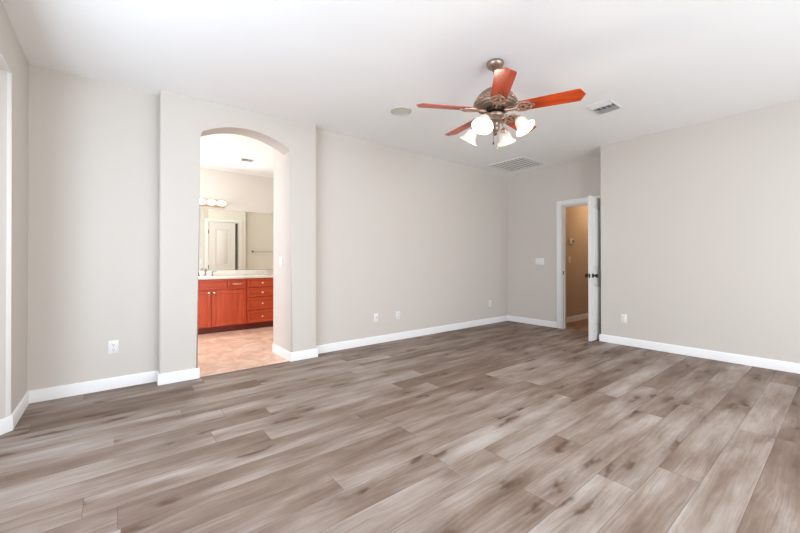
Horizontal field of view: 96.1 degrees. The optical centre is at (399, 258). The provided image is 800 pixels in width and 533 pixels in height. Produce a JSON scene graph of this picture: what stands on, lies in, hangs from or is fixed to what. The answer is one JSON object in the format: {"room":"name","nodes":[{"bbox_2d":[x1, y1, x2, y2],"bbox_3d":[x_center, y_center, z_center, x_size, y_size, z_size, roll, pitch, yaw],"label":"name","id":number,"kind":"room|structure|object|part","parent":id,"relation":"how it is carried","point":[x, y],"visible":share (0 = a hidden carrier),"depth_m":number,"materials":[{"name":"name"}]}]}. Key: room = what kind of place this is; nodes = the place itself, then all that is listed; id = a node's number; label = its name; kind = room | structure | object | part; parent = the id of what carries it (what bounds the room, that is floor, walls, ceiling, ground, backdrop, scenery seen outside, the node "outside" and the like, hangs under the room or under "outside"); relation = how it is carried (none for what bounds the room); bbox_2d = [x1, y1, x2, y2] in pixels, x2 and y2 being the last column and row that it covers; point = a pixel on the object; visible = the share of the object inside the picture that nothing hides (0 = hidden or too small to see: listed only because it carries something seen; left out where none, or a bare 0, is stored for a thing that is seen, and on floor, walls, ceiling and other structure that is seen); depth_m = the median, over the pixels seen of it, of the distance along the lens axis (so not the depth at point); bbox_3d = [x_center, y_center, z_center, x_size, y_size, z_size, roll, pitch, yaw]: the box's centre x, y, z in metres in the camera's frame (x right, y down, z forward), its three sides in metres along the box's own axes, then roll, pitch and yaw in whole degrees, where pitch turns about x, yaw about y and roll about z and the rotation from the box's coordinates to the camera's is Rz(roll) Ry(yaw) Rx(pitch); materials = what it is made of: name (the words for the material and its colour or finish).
{"room":"empty bedroom","nodes":[
{"label":"empty bedroom","id":0,"kind":"room"},
{"bbox_2d":[0,68,6,418],"bbox_3d":[-2.770,-0.057,1.990,0.209,2.400,0.933,0,0,7],"label":"wall","id":1,"kind":"structure","parent":0,"point":[3,73],"depth_m":2.37,"materials":[{"name":"beige paint"}]},
{"bbox_2d":[0,0,28,416],"bbox_3d":[-1.173,-0.265,0.515,0.120,2.794,6.103,0,0,-38],"label":"wall","id":2,"kind":"structure","parent":0,"point":[13,59],"depth_m":2.52,"materials":[{"name":"beige paint"}]},
{"bbox_2d":[27,64,158,390],"bbox_3d":[-2.805,-0.246,3.261,0.983,2.794,0.427,0,0,-38],"label":"wall","id":3,"kind":"structure","parent":0,"point":[94,144],"depth_m":3.10,"materials":[{"name":"beige paint"}]},
{"bbox_2d":[0,370,156,434],"bbox_3d":[-2.751,1.097,2.535,0.550,0.100,1.874,0,0,13],"label":"baseboard","id":4,"kind":"structure","parent":3,"relation":"attached to","point":[7,424],"depth_m":3.00,"materials":[{"name":"white"}]},
{"bbox_2d":[108,340,118,353],"bbox_3d":[-2.539,0.782,3.185,0.072,0.116,0.011,0,0,-38],"label":"wall outlet","id":5,"kind":"object","parent":3,"relation":"attached to","point":[113,346],"visible":1,"depth_m":3.18,"materials":[{"name":"white plastic"}]},
{"bbox_2d":[158,90,315,373],"bbox_3d":[-1.768,-0.242,3.991,1.548,2.794,0.574,0,0,-38],"label":"wall","id":6,"kind":"structure","parent":0,"point":[183,120],"depth_m":3.51,"materials":[{"name":"beige paint"}]},
{"bbox_2d":[156,367,199,385],"bbox_3d":[-2.247,1.103,3.593,0.336,0.100,0.586,0,0,-38],"label":"baseboard","id":7,"kind":"structure","parent":6,"relation":"attached to","point":[189,374],"depth_m":3.36,"materials":[{"name":"white"}]},
{"bbox_2d":[200,361,289,377],"bbox_3d":[-1.588,1.151,3.757,0.900,0.004,0.024,0,0,-38],"label":"trim","id":8,"kind":"structure","parent":6,"relation":"attached to","point":[287,361],"depth_m":3.73,"materials":[{"name":"brown"}]},
{"bbox_2d":[279,257,281,266],"bbox_3d":[-1.427,0.036,4.295,0.010,0.116,0.072,0,0,-38],"label":"light switch","id":9,"kind":"object","parent":6,"relation":"attached to","point":[280,258],"visible":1,"depth_m":4.29,"materials":[{"name":"white plastic"}]},
{"bbox_2d":[272,343,317,361],"bbox_3d":[-1.279,1.107,4.362,0.336,0.100,0.586,0,0,-38],"label":"baseboard","id":10,"kind":"structure","parent":6,"relation":"attached to","point":[311,353],"depth_m":4.16,"materials":[{"name":"white"}]},
{"bbox_2d":[200,168,273,274],"bbox_3d":[-3.126,-0.204,6.280,4.120,2.750,0.120,0,0,-38],"label":"wall","id":11,"kind":"structure","parent":0,"point":[240,192],"depth_m":6.41,"materials":[{"name":"white paint"}]},
{"bbox_2d":[200,198,225,207],"bbox_3d":[-3.370,-0.951,5.928,0.925,0.124,0.135,0,0,-38],"label":"vanity light bar","id":12,"kind":"object","parent":11,"relation":"attached to","point":[203,202],"visible":0.46,"depth_m":6.07,"materials":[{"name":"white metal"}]},
{"bbox_3d":[-3.299,-0.951,5.963,0.150,0.100,0.100,0,0,-38],"label":"globe bulb","id":13,"kind":"part","parent":12,"relation":"part of","materials":[{"name":"beige glass"}]},
{"bbox_3d":[-3.177,-0.950,6.059,0.150,0.100,0.100,0,0,-38],"label":"globe bulb","id":14,"kind":"part","parent":12,"relation":"part of","materials":[{"name":"beige glass"}]},
{"bbox_3d":[-3.056,-0.950,6.156,0.150,0.100,0.100,0,0,-38],"label":"globe bulb","id":15,"kind":"part","parent":12,"relation":"part of","materials":[{"name":"beige glass"}]},
{"bbox_2d":[198,270,267,275],"bbox_3d":[-3.276,0.242,6.066,2.060,0.088,0.021,0,0,-38],"label":"backsplash","id":16,"kind":"structure","parent":11,"relation":"attached to","point":[218,272],"depth_m":6.34,"materials":[{"name":"stone"}]},
{"bbox_2d":[199,208,273,270],"bbox_3d":[-3.113,-0.326,6.208,2.450,1.048,0.010,0,0,-38],"label":"vanity mirror","id":17,"kind":"object","parent":11,"relation":"attached to","point":[228,240],"visible":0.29,"depth_m":6.36,"materials":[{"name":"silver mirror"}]},
{"bbox_2d":[0,319,799,532],"bbox_3d":[1.460,1.203,4.345,10.300,0.101,8.840,0,0,-38],"label":"floor","id":18,"kind":"structure","parent":0,"point":[505,426],"depth_m":2.21,"materials":[{"name":"grey wood"}]},
{"bbox_2d":[198,278,272,334],"bbox_3d":[-3.081,0.745,5.817,2.020,0.845,0.645,0,0,-38],"label":"vanity cabinet","id":19,"kind":"object","parent":18,"relation":"on","point":[224,305],"visible":0.45,"depth_m":5.80,"materials":[{"name":"brown wood"}]},
{"bbox_3d":[-3.130,0.777,5.426,0.487,0.553,0.020,0,0,-38],"label":"door","id":20,"kind":"part","parent":19,"relation":"part of","materials":[{"name":"brown wood"}]},
{"bbox_3d":[-2.730,0.779,5.745,0.500,0.553,0.020,0,0,-38],"label":"door","id":21,"kind":"part","parent":19,"relation":"part of","materials":[{"name":"brown wood"}]},
{"bbox_2d":[198,274,272,279],"bbox_3d":[-3.087,0.301,5.827,2.060,0.040,0.629,0,0,-38],"label":"countertop","id":22,"kind":"structure","parent":19,"relation":"on","point":[261,275],"depth_m":5.81,"materials":[{"name":"stone"}]},
{"bbox_2d":[198,268,215,275],"bbox_3d":[-3.203,0.220,5.925,0.351,0.125,0.147,0,0,-38],"label":"bathroom faucet","id":23,"kind":"object","parent":22,"relation":"on","point":[205,268],"visible":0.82,"depth_m":5.95,"materials":[{"name":"silver metal"}]},
{"bbox_3d":[-2.641,0.404,5.818,0.272,0.150,0.020,0,0,-38],"label":"drawer","id":24,"kind":"part","parent":19,"relation":"part of","materials":[{"name":"brown wood"}]},
{"bbox_3d":[-2.326,0.960,6.064,0.480,0.193,0.020,0,0,-38],"label":"drawer","id":25,"kind":"part","parent":19,"relation":"part of","materials":[{"name":"brown wood"}]},
{"bbox_3d":[-2.326,0.746,6.065,0.480,0.195,0.020,0,0,-38],"label":"drawer","id":26,"kind":"part","parent":19,"relation":"part of","materials":[{"name":"brown wood"}]},
{"bbox_3d":[-2.327,0.559,6.067,0.480,0.144,0.020,0,0,-38],"label":"drawer","id":27,"kind":"part","parent":19,"relation":"part of","materials":[{"name":"brown wood"}]},
{"bbox_3d":[-2.327,0.400,6.068,0.480,0.138,0.020,0,0,-38],"label":"drawer","id":28,"kind":"part","parent":19,"relation":"part of","materials":[{"name":"brown wood"}]},
{"bbox_2d":[1,0,799,177],"bbox_3d":[0.492,-1.633,3.597,6.677,0.164,8.840,0,0,-38],"label":"ceiling","id":29,"kind":"structure","parent":0,"point":[341,67],"depth_m":2.86,"materials":[{"name":"white paint"}]},
{"bbox_2d":[233,157,254,162],"bbox_3d":[-2.407,-1.527,5.559,0.280,0.016,0.160,0,0,-38],"label":"ceiling vent","id":30,"kind":"object","parent":29,"relation":"in","point":[235,158],"visible":1,"depth_m":5.53,"materials":[{"name":"white plastic"}]},
{"bbox_2d":[390,106,411,115],"bbox_3d":[0.011,-1.586,3.869,0.232,0.013,0.232,0,0,-38],"label":"ceiling speaker","id":31,"kind":"object","parent":29,"relation":"attached to","point":[400,110],"visible":1,"depth_m":3.87,"materials":[{"name":"grey plastic"}]},
{"bbox_2d":[392,108,409,114],"bbox_3d":[0.011,-1.589,3.869,0.188,0.006,0.188,0,0,-38],"label":"grille","id":32,"kind":"object","parent":31,"relation":"attached to","point":[395,111],"depth_m":3.87,"materials":[{"name":"white metal"}]},
{"bbox_2d":[416,58,585,149],"bbox_3d":[0.790,-1.245,2.970,1.227,0.708,1.239,0,0,-38],"label":"ceiling fan","id":33,"kind":"object","parent":29,"relation":"hanging from","point":[497,100],"visible":1,"depth_m":2.81,"materials":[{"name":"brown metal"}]},
{"bbox_3d":[0.361,-1.207,2.859,0.471,0.037,0.140,0,0,-9],"label":"blade","id":34,"kind":"part","parent":33,"relation":"part of","materials":[{"name":"brown wood"}]},
{"bbox_3d":[0.582,-1.205,3.301,0.140,0.037,0.471,0,0,-27],"label":"blade","id":35,"kind":"part","parent":33,"relation":"part of","materials":[{"name":"brown wood"}]},
{"bbox_3d":[0.585,-1.033,3.071,0.163,0.143,0.149,0,0,-38],"label":"lamp shade","id":36,"kind":"part","parent":33,"relation":"part of","materials":[{"name":"beige glass"}]},
{"bbox_3d":[0.631,-1.035,2.735,0.149,0.143,0.163,0,0,-38],"label":"lamp shade","id":37,"kind":"part","parent":33,"relation":"part of","materials":[{"name":"beige glass"}]},
{"bbox_3d":[0.644,-1.053,2.753,0.057,0.067,0.053,0,0,-38],"label":"bulb","id":38,"kind":"part","parent":33,"relation":"part of","materials":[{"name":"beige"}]},
{"bbox_3d":[0.713,-1.210,2.512,0.140,0.037,0.471,0,0,9],"label":"blade","id":39,"kind":"part","parent":33,"relation":"part of","materials":[{"name":"brown wood"}]},
{"bbox_3d":[0.921,-1.033,3.117,0.149,0.143,0.163,0,0,-38],"label":"lamp shade","id":40,"kind":"part","parent":33,"relation":"part of","materials":[{"name":"beige glass"}]},
{"bbox_3d":[0.867,-1.117,2.858,0.152,0.066,0.018,0,0,38],"label":"light arm","id":41,"kind":"part","parent":33,"relation":"part of","materials":[{"name":"brown metal"}]},
{"bbox_3d":[1.071,-1.206,3.227,0.140,0.037,0.471,0,-1,45],"label":"blade","id":42,"kind":"part","parent":33,"relation":"part of","materials":[{"name":"brown wood"}]},
{"bbox_3d":[0.967,-1.035,2.781,0.163,0.143,0.149,0,0,-38],"label":"lamp shade","id":43,"kind":"part","parent":33,"relation":"part of","materials":[{"name":"beige glass"}]},
{"bbox_3d":[1.152,-1.209,2.739,0.471,0.037,0.140,0,0,27],"label":"blade","id":44,"kind":"part","parent":33,"relation":"part of","materials":[{"name":"brown wood"}]},
{"bbox_2d":[488,157,544,171],"bbox_3d":[1.946,-1.576,6.029,0.660,0.009,0.680,0,0,-38],"label":"ceiling vent","id":45,"kind":"object","parent":29,"relation":"in","point":[519,163],"visible":1,"depth_m":6.01,"materials":[{"name":"white plastic"}]},
{"bbox_2d":[585,99,622,114],"bbox_3d":[2.148,-1.587,3.782,0.320,0.016,0.240,0,0,-38],"label":"ceiling vent","id":46,"kind":"object","parent":29,"relation":"in","point":[606,106],"visible":1,"depth_m":3.76,"materials":[{"name":"white plastic"}]},
{"bbox_2d":[316,129,507,345],"bbox_3d":[0.503,-0.234,5.660,4.085,2.794,0.110,0,0,-38],"label":"wall","id":47,"kind":"structure","parent":0,"point":[424,238],"depth_m":5.20,"materials":[{"name":"beige paint"}]},
{"bbox_2d":[374,313,377,321],"bbox_3d":[-0.323,0.803,4.914,0.072,0.116,0.018,0,0,-38],"label":"cable jack","id":48,"kind":"object","parent":47,"relation":"attached to","point":[375,314],"visible":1,"depth_m":4.91,"materials":[{"name":"white plastic"}]},
{"bbox_2d":[396,311,399,319],"bbox_3d":[-0.025,0.811,5.155,0.072,0.116,0.011,0,0,-38],"label":"wall outlet","id":49,"kind":"object","parent":47,"relation":"attached to","point":[397,312],"visible":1,"depth_m":5.15,"materials":[{"name":"white plastic"}]},
{"bbox_2d":[316,315,556,353],"bbox_3d":[0.791,1.109,5.194,3.965,0.100,0.961,0,0,-38],"label":"baseboard","id":50,"kind":"structure","parent":47,"relation":"attached to","point":[336,346],"depth_m":5.43,"materials":[{"name":"white wood"}]},
{"bbox_2d":[507,156,599,321],"bbox_3d":[2.667,-0.234,6.123,0.120,2.794,1.856,0,0,-38],"label":"wall","id":51,"kind":"structure","parent":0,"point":[533,195],"depth_m":6.30,"materials":[{"name":"beige paint"}]},
{"bbox_2d":[536,258,543,264],"bbox_3d":[2.449,0.046,6.292,0.010,0.116,0.165,0,0,-38],"label":"light switch","id":52,"kind":"object","parent":51,"relation":"attached to","point":[539,261],"visible":1,"depth_m":6.29,"materials":[{"name":"white plastic"}]},
{"bbox_2d":[556,196,600,340],"bbox_3d":[2.716,0.096,5.536,0.775,2.127,0.900,0,0,-38],"label":"door","id":53,"kind":"structure","parent":51,"relation":"attached to","point":[594,219],"depth_m":5.15,"materials":[{"name":"white paint"}]},
{"bbox_3d":[2.906,-0.306,5.199,0.428,0.885,0.007,0,0,-38],"label":"panel","id":54,"kind":"part","parent":53,"relation":"part of","materials":[{"name":"white paint"}]},
{"bbox_3d":[2.907,0.637,5.193,0.428,0.560,0.007,0,0,-38],"label":"panel","id":55,"kind":"part","parent":53,"relation":"part of","materials":[{"name":"white paint"}]},
{"bbox_2d":[566,205,587,316],"bbox_3d":[3.801,-0.106,7.237,3.043,2.550,0.120,0,0,-38],"label":"wall","id":56,"kind":"structure","parent":0,"point":[577,216],"depth_m":6.80,"materials":[{"name":"beige paint"}]},
{"bbox_2d":[566,313,587,322],"bbox_3d":[3.843,1.118,7.178,3.043,0.100,0.012,0,0,-38],"label":"baseboard","id":57,"kind":"structure","parent":56,"relation":"attached to","point":[582,316],"depth_m":6.76,"materials":[{"name":"white wood"}]},
{"bbox_2d":[600,99,799,363],"bbox_3d":[4.338,-0.252,3.633,0.602,2.794,4.126,0,0,-38],"label":"wall","id":58,"kind":"structure","parent":0,"point":[700,222],"depth_m":4.14,"materials":[{"name":"beige paint"}]},
{"bbox_2d":[621,314,626,322],"bbox_3d":[3.001,0.800,4.818,0.011,0.116,0.072,0,0,-38],"label":"wall outlet","id":59,"kind":"object","parent":58,"relation":"attached to","point":[623,316],"visible":1,"depth_m":4.81,"materials":[{"name":"white plastic"}]},
{"bbox_2d":[599,334,799,373],"bbox_3d":[4.239,1.095,3.628,0.472,0.100,4.018,0,0,-38],"label":"baseboard","id":60,"kind":"structure","parent":58,"relation":"attached to","point":[785,366],"depth_m":4.13,"materials":[{"name":"white"}]}
]}

